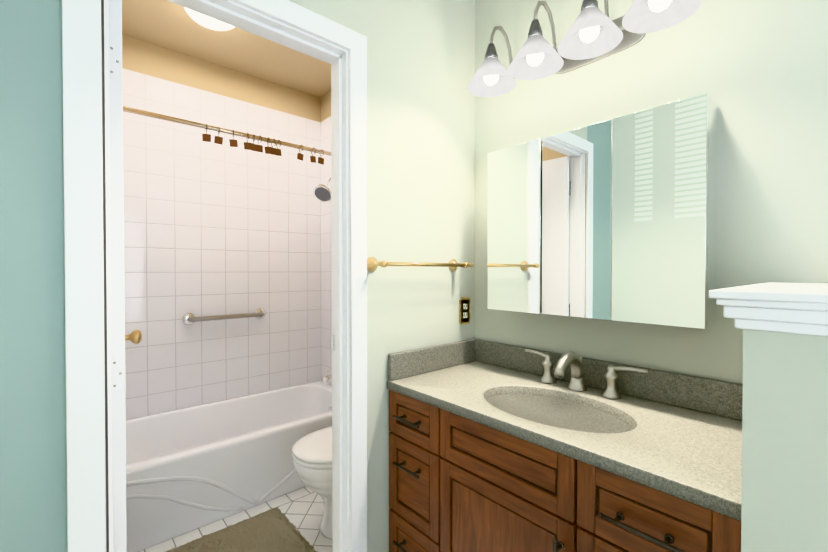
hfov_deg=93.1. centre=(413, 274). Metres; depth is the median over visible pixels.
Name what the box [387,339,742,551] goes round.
bathroom vanity
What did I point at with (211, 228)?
wall tile
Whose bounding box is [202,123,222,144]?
curtain hooks
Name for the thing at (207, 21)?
dome ceiling light
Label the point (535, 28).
sconce
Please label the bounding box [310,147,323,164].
curtain hooks
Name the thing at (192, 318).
grab rail
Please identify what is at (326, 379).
tub spout
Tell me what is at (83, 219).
door frame
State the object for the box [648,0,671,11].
bulb
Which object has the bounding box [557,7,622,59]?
shade
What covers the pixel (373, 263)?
towel rail
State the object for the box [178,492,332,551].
floor
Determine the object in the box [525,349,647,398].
faucet
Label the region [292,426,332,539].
toilet
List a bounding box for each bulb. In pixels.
[483,75,498,84]
[526,53,543,65]
[579,26,599,42]
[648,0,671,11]
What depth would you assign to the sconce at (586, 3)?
1.20 m
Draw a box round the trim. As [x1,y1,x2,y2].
[709,282,827,335]
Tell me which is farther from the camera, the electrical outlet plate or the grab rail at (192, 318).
the grab rail at (192, 318)
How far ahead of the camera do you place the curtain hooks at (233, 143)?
2.09 m
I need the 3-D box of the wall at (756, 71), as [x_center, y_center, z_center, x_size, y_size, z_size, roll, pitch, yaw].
[1.072,-0.073,0.956,0.100,2.700,2.300,-1,1,-41]
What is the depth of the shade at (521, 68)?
1.39 m
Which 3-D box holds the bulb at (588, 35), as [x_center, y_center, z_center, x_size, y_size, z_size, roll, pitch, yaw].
[0.544,-0.767,1.217,0.058,0.085,0.058,-1,1,-41]
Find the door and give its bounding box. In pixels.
[108,0,141,551]
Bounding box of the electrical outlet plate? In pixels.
[459,297,469,324]
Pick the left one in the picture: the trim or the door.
the door
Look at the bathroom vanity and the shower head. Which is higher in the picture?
the shower head
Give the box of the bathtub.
[126,381,331,551]
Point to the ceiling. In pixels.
(167, 24)
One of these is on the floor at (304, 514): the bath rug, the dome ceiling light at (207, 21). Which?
the bath rug
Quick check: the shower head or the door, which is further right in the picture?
the shower head
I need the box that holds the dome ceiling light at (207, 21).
[183,7,233,30]
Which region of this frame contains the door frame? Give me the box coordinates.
[62,0,366,551]
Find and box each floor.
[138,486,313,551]
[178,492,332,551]
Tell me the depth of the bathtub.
2.16 m
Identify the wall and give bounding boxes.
[0,0,474,551]
[122,35,320,121]
[321,91,330,121]
[475,0,827,383]
[741,329,827,551]
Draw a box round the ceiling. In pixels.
[122,0,330,97]
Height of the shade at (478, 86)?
0.097 m
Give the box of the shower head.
[313,178,330,201]
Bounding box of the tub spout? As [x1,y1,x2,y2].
[322,371,331,383]
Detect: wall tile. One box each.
[122,68,320,419]
[320,116,331,384]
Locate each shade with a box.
[467,57,515,96]
[508,35,563,79]
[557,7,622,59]
[622,0,701,32]
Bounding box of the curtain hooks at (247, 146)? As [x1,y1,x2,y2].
[244,133,281,155]
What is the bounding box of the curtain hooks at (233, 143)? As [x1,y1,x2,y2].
[229,129,237,146]
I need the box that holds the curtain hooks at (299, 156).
[297,145,303,160]
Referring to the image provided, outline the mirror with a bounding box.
[487,92,717,328]
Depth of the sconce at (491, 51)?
1.50 m
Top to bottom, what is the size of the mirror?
0.626 m
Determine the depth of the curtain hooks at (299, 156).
2.34 m
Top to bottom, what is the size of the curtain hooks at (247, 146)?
0.093 m
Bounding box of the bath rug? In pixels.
[166,507,317,551]
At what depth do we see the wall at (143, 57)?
2.68 m
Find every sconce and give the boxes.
[485,26,511,63]
[528,1,558,53]
[556,15,644,73]
[581,0,597,11]
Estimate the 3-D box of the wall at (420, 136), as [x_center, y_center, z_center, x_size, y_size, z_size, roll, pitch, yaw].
[-0.377,-0.077,1.283,2.250,2.700,0.100,-1,1,-41]
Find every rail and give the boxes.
[123,106,330,155]
[182,308,265,324]
[367,257,472,271]
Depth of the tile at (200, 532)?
2.01 m
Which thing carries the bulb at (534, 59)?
attached to the sconce at (535, 28)
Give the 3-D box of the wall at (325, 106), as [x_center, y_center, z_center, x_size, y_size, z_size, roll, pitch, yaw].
[-0.177,-0.094,2.634,0.100,2.700,1.670,-1,1,-41]
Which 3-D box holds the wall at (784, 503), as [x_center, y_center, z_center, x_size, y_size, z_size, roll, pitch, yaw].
[0.803,0.681,0.756,0.580,1.195,0.180,-1,1,-41]
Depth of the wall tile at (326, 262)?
3.15 m
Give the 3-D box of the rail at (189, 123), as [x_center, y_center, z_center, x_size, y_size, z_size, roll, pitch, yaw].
[-0.879,-0.758,2.164,1.552,0.048,0.048,-1,1,-41]
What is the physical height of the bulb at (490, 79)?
0.085 m

